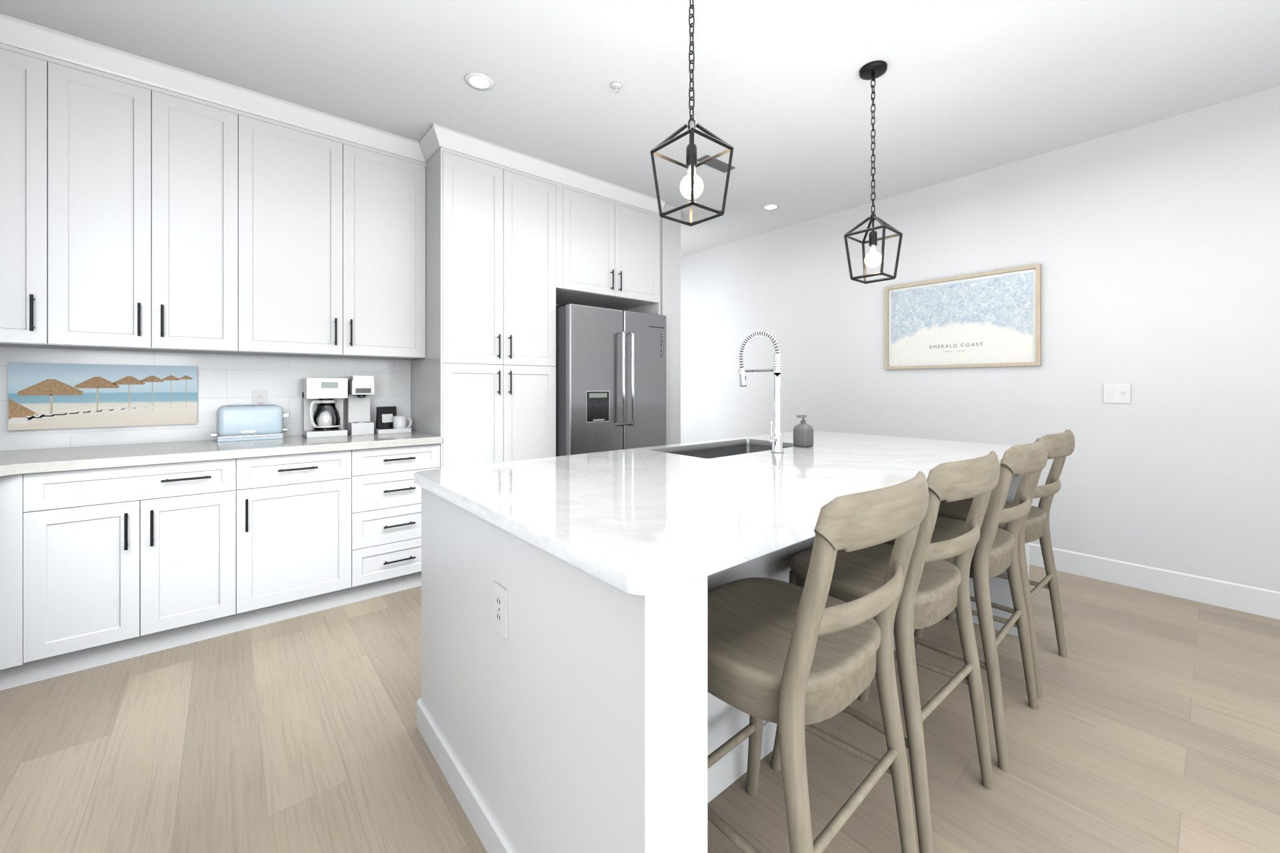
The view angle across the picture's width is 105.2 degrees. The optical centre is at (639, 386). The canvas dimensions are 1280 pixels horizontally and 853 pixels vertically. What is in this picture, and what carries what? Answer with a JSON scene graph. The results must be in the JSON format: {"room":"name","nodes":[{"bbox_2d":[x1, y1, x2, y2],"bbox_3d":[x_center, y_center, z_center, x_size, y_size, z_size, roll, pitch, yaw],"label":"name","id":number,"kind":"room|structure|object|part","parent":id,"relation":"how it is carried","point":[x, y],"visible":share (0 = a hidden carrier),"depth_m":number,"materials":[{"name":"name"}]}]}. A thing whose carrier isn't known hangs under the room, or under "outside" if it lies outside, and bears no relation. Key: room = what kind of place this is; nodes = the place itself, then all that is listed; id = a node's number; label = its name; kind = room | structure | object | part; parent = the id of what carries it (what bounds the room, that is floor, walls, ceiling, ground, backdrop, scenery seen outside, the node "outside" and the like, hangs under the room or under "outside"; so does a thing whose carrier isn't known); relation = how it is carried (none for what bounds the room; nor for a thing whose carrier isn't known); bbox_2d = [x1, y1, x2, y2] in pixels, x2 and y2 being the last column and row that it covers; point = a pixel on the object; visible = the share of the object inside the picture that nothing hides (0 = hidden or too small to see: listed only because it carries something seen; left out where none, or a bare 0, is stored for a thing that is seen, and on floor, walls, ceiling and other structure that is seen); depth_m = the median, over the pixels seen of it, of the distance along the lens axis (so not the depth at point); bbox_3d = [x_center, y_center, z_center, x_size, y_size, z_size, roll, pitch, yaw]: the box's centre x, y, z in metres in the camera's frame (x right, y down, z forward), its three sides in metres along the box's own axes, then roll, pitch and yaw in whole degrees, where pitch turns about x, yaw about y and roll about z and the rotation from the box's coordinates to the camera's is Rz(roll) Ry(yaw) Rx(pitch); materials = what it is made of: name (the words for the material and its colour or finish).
{"room":"kitchen","nodes":[
{"label":"kitchen","id":0,"kind":"room"},
{"bbox_2d":[8,304,560,359],"bbox_3d":[-1.903,-0.180,3.367,4.280,2.800,0.120,0,0,-40],"label":"wall","id":1,"kind":"structure","parent":0,"point":[273,355],"depth_m":2.94,"materials":[{"name":"paint"}]},
{"bbox_2d":[0,34,71,349],"bbox_3d":[-2.920,-0.845,2.199,0.516,1.311,0.348,0,0,-40],"label":"upper cabinet","id":2,"kind":"object","parent":1,"relation":"attached to","point":[36,81],"depth_m":2.17,"materials":[{"name":"paint"}]},
{"bbox_2d":[72,53,175,352],"bbox_3d":[-2.642,-0.845,2.433,0.451,1.311,0.348,0,0,-40],"label":"upper cabinet","id":3,"kind":"object","parent":1,"relation":"attached to","point":[152,205],"depth_m":2.35,"materials":[{"name":"paint"}]},
{"bbox_2d":[0,346,410,450],"bbox_3d":[-2.521,0.058,2.761,2.304,0.494,0.007,0,0,-40],"label":"backsplash","id":4,"kind":"structure","parent":1,"relation":"attached to","point":[227,379],"depth_m":2.81,"materials":[{"name":"tile"}]},
{"bbox_2d":[8,362,197,430],"bbox_3d":[-2.748,0.046,2.543,0.665,0.322,0.029,0,0,-40],"label":"framed picture","id":5,"kind":"object","parent":4,"relation":"attached to","point":[43,396],"visible":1,"depth_m":2.50,"materials":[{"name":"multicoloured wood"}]},
{"bbox_2d":[252,390,267,404],"bbox_3d":[-2.288,0.080,2.948,0.072,0.116,0.007,0,0,-40],"label":"outlet","id":6,"kind":"object","parent":4,"relation":"attached to","point":[260,397],"visible":0.88,"depth_m":2.95,"materials":[{"name":"paint"}]},
{"bbox_2d":[173,82,255,355],"bbox_3d":[-2.390,-0.845,2.647,0.450,1.311,0.348,0,0,-40],"label":"upper cabinet","id":7,"kind":"object","parent":1,"relation":"attached to","point":[215,137],"depth_m":2.56,"materials":[{"name":"paint"}]},
{"bbox_2d":[256,106,357,357],"bbox_3d":[-2.078,-0.845,2.910,0.605,1.311,0.348,0,0,-40],"label":"upper cabinet","id":8,"kind":"object","parent":1,"relation":"attached to","point":[307,173],"depth_m":2.82,"materials":[{"name":"paint"}]},
{"bbox_2d":[354,136,423,362],"bbox_3d":[-1.734,-0.845,3.200,0.536,1.311,0.348,0,0,-40],"label":"upper cabinet","id":9,"kind":"object","parent":1,"relation":"attached to","point":[391,181],"depth_m":3.11,"materials":[{"name":"paint"}]},
{"bbox_2d":[560,178,623,306],"bbox_3d":[-0.586,-1.110,3.981,0.595,0.781,0.638,0,0,-40],"label":"upper cabinet","id":10,"kind":"object","parent":1,"relation":"attached to","point":[592,221],"depth_m":3.76,"materials":[{"name":"paint"}]},
{"bbox_2d":[594,197,660,311],"bbox_3d":[-0.240,-1.110,4.273,0.551,0.781,0.638,0,0,-40],"label":"upper cabinet","id":11,"kind":"object","parent":1,"relation":"attached to","point":[642,223],"depth_m":4.09,"materials":[{"name":"paint"}]},
{"bbox_2d":[0,564,1279,852],"bbox_3d":[-1.014,1.250,1.316,8.550,0.060,10.120,0,0,-40],"label":"floor","id":12,"kind":"structure","parent":0,"point":[1151,724],"depth_m":1.65,"materials":[{"name":"brown wood"}]},
{"bbox_2d":[0,610,255,690],"bbox_3d":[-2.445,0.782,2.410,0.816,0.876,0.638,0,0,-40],"label":"toe kick","id":13,"kind":"object","parent":12,"relation":"on","point":[11,677],"depth_m":2.18,"materials":[{"name":"paint"}]},
{"bbox_2d":[0,429,533,669],"bbox_3d":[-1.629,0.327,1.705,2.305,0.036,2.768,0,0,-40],"label":"base cabinet","id":14,"kind":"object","parent":12,"relation":"on","point":[100,545],"depth_m":2.31,"materials":[{"name":"white wood"}]},
{"bbox_2d":[211,404,287,441],"bbox_3d":[-2.266,0.206,2.851,0.349,0.196,0.156,0,0,-40],"label":"toaster","id":15,"kind":"object","parent":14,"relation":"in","point":[246,422],"visible":1,"depth_m":2.79,"materials":[{"name":"metal"}]},
{"bbox_2d":[302,378,347,437],"bbox_3d":[-1.970,0.127,3.060,0.210,0.355,0.226,0,0,-40],"label":"coffee maker","id":16,"kind":"object","parent":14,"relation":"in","point":[323,407],"visible":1,"depth_m":3.01,"materials":[{"name":"white plastic"}]},
{"bbox_3d":[-1.958,0.165,3.039,0.172,0.168,0.154,0,0,-40],"label":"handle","id":17,"kind":"part","parent":16,"relation":"part of","materials":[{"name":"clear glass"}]},
{"bbox_2d":[345,376,374,435],"bbox_3d":[-1.824,0.118,3.184,0.125,0.372,0.226,0,0,-40],"label":"pod coffee maker","id":18,"kind":"object","parent":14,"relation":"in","point":[361,389],"visible":1,"depth_m":3.14,"materials":[{"name":"white plastic"}]},
{"bbox_2d":[374,406,411,433],"bbox_3d":[-1.650,0.218,3.279,0.222,0.172,0.160,0,0,-40],"label":"tray","id":19,"kind":"object","parent":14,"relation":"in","point":[389,420],"visible":1,"depth_m":3.25,"materials":[{"name":"white plastic"}]},
{"bbox_2d":[392,415,411,431],"bbox_3d":[-1.601,0.247,3.301,0.119,0.100,0.084,0,0,-40],"label":"mug","id":20,"kind":"object","parent":19,"relation":"on","point":[399,422],"depth_m":3.26,"materials":[{"name":"white ceramic"}]},
{"bbox_2d":[256,586,354,626],"bbox_3d":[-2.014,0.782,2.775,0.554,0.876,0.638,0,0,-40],"label":"toe kick","id":21,"kind":"object","parent":12,"relation":"on","point":[275,613],"depth_m":2.62,"materials":[{"name":"paint"}]},
{"bbox_2d":[354,573,421,601],"bbox_3d":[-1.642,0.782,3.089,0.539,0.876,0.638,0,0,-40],"label":"toe kick","id":22,"kind":"object","parent":12,"relation":"on","point":[377,589],"depth_m":2.88,"materials":[{"name":"paint"}]},
{"bbox_2d":[410,138,506,450],"bbox_3d":[-1.279,-0.140,3.396,0.410,2.721,0.638,0,0,-40],"label":"tall cabinet","id":23,"kind":"object","parent":12,"relation":"on","point":[459,389],"depth_m":3.16,"materials":[{"name":"paint"}]},
{"bbox_3d":[-1.480,-1.530,2.956,4.146,0.099,0.354,0,0,-40],"label":"crown","id":24,"kind":"part","parent":23,"relation":"part of","materials":[{"name":"paint"}]},
{"bbox_2d":[506,160,559,458],"bbox_3d":[-0.966,-0.140,3.660,0.410,2.721,0.638,0,0,-40],"label":"tall cabinet","id":25,"kind":"object","parent":12,"relation":"on","point":[533,197],"depth_m":3.43,"materials":[{"name":"paint"}]},
{"bbox_2d":[555,303,665,456],"bbox_3d":[-0.350,0.310,4.032,0.946,1.819,0.790,0,0,-40],"label":"fridge","id":26,"kind":"object","parent":12,"relation":"on","point":[611,379],"visible":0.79,"depth_m":3.69,"materials":[{"name":"silver metal"}]},
{"bbox_3d":[-0.075,-0.096,3.789,0.779,0.792,0.064,0,0,-40],"label":"handle","id":27,"kind":"part","parent":26,"relation":"part of","materials":[{"name":"silver metal"}]},
{"bbox_2d":[416,474,1029,852],"bbox_3d":[0.588,0.780,2.114,2.583,0.880,1.256,0,0,-40],"label":"kitchen island","id":28,"kind":"object","parent":12,"relation":"on","point":[580,709],"depth_m":1.07,"materials":[{"name":"paint"}]},
{"bbox_2d":[493,580,507,638],"bbox_3d":[-0.356,0.565,1.244,0.007,0.120,0.074,0,0,-40],"label":"outlet","id":29,"kind":"object","parent":28,"relation":"attached to","point":[500,608],"visible":1,"depth_m":1.24,"materials":[{"name":"paint"}]},
{"bbox_2d":[413,430,1014,603],"bbox_3d":[0.593,0.322,2.118,2.630,0.036,1.282,0,0,-40],"label":"island countertop","id":30,"kind":"structure","parent":28,"relation":"on","point":[645,524],"depth_m":1.37,"materials":[{"name":"white stone"}]},
{"bbox_2d":[640,436,795,459],"bbox_3d":[0.460,0.429,2.477,0.828,0.250,0.438,0,0,-40],"label":"sink","id":31,"kind":"object","parent":30,"relation":"in","point":[723,447],"depth_m":2.70,"materials":[{"name":"silver metal"}]},
{"bbox_2d":[738,330,783,452],"bbox_3d":[0.569,0.014,2.358,0.083,0.580,0.254,0,0,-40],"label":"faucet","id":32,"kind":"object","parent":30,"relation":"on","point":[776,438],"visible":1,"depth_m":2.28,"materials":[{"name":"silver metal"}]},
{"bbox_2d":[793,414,813,447],"bbox_3d":[0.832,0.224,2.497,0.085,0.160,0.080,0,0,-40],"label":"soap dispenser","id":33,"kind":"object","parent":30,"relation":"on","point":[803,433],"visible":1,"depth_m":2.47,"materials":[{"name":"grey ceramic"}]},
{"bbox_2d":[707,470,928,852],"bbox_3d":[0.346,0.705,1.149,0.491,1.036,0.546,0,0,-40],"label":"stool","id":34,"kind":"object","parent":12,"relation":"on","point":[794,661],"visible":0.85,"depth_m":0.99,"materials":[{"name":"brown wood"}]},
{"bbox_2d":[770,450,999,852],"bbox_3d":[0.760,0.705,1.510,0.489,1.036,0.544,0,0,-40],"label":"stool","id":35,"kind":"object","parent":12,"relation":"on","point":[936,588],"visible":0.73,"depth_m":1.33,"materials":[{"name":"brown wood"}]},
{"bbox_2d":[858,438,1047,770],"bbox_3d":[1.202,0.705,1.871,0.489,1.036,0.545,0,0,-40],"label":"stool","id":36,"kind":"object","parent":12,"relation":"on","point":[995,553],"visible":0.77,"depth_m":1.63,"materials":[{"name":"brown wood"}]},
{"bbox_2d":[914,429,1074,696],"bbox_3d":[1.617,0.705,2.233,0.489,1.036,0.543,0,0,-40],"label":"stool","id":37,"kind":"object","parent":12,"relation":"on","point":[1035,525],"visible":0.56,"depth_m":2.11,"materials":[{"name":"brown wood"}]},
{"bbox_2d":[0,0,1279,256],"bbox_3d":[-1.014,-1.620,1.316,8.550,0.080,10.120,0,0,-40],"label":"ceiling","id":38,"kind":"structure","parent":0,"point":[784,93],"depth_m":2.46,"materials":[{"name":"paint"}]},
{"bbox_2d":[464,72,494,90],"bbox_3d":[-0.830,-1.577,2.532,0.148,0.006,0.148,0,0,41],"label":"recessed light","id":39,"kind":"object","parent":38,"relation":"in","point":[480,81],"depth_m":2.53,"materials":[{"name":"paint"}]},
{"bbox_2d":[610,82,621,93],"bbox_3d":[-0.125,-1.563,2.565,0.060,0.033,0.060,0,0,-40],"label":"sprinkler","id":40,"kind":"object","parent":38,"relation":"attached to","point":[615,86],"visible":1,"depth_m":2.56,"materials":[{"name":"paint"}]},
{"bbox_2d":[650,0,733,225],"bbox_3d":[0.174,-1.076,1.646,0.204,1.006,0.204,0,0,-40],"label":"pendant light","id":41,"kind":"object","parent":38,"relation":"hanging from","point":[692,164],"visible":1,"depth_m":1.64,"materials":[{"name":"black metal"}]},
{"bbox_3d":[0.174,-0.680,1.646,0.080,0.096,0.080,0,0,-40],"label":"bulb","id":42,"kind":"part","parent":41,"relation":"part of","materials":[{"name":"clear glass"}]},
{"bbox_2d":[697,154,735,172],"bbox_3d":[0.539,-1.574,3.467,0.300,0.010,0.100,0,0,-40],"label":"ceiling vent","id":43,"kind":"object","parent":38,"relation":"in","point":[719,165],"visible":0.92,"depth_m":3.46,"materials":[{"name":"grey metal"}]},
{"bbox_2d":[762,203,779,209],"bbox_3d":[1.148,-1.577,4.296,0.148,0.006,0.148,0,0,41],"label":"recessed light","id":44,"kind":"object","parent":38,"relation":"in","point":[772,206],"depth_m":4.29,"materials":[{"name":"paint"}]},
{"bbox_2d":[844,60,902,283],"bbox_3d":[1.159,-1.056,2.432,0.204,1.046,0.204,0,0,-40],"label":"pendant light","id":45,"kind":"object","parent":38,"relation":"hanging from","point":[873,71],"visible":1,"depth_m":2.43,"materials":[{"name":"black metal"}]},
{"bbox_3d":[1.159,-0.640,2.432,0.080,0.096,0.080,0,0,-40],"label":"bulb","id":46,"kind":"part","parent":45,"relation":"part of","materials":[{"name":"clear glass"}]},
{"bbox_2d":[660,204,680,444],"bbox_3d":[-0.857,-0.180,5.616,0.220,2.800,3.515,0,0,-40],"label":"panel","id":47,"kind":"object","parent":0,"point":[671,270],"depth_m":4.28,"materials":[{"name":"paint"}]},
{"bbox_2d":[680,86,1279,591],"bbox_3d":[2.205,-0.180,4.037,0.120,2.800,10.120,0,0,-40],"label":"wall","id":48,"kind":"structure","parent":0,"point":[1153,249],"depth_m":3.13,"materials":[{"name":"paint"}]},
{"bbox_2d":[885,264,1041,369],"bbox_3d":[2.386,-0.487,3.705,0.030,0.685,1.020,0,0,-40],"label":"framed picture","id":49,"kind":"object","parent":48,"relation":"attached to","point":[991,319],"visible":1,"depth_m":3.64,"materials":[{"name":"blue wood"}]},
{"bbox_2d":[1103,383,1130,403],"bbox_3d":[2.961,0.040,3.039,0.013,0.120,0.120,0,0,-40],"label":"switch plate","id":50,"kind":"object","parent":48,"relation":"attached to","point":[1117,393],"visible":1,"depth_m":3.04,"materials":[{"name":"paint"}]},
{"bbox_2d":[1029,542,1279,619],"bbox_3d":[2.193,1.147,3.948,0.014,0.145,10.000,0,0,-40],"label":"baseboard","id":51,"kind":"structure","parent":48,"relation":"attached to","point":[1251,599],"depth_m":2.86,"materials":[{"name":"paint"}]}
]}

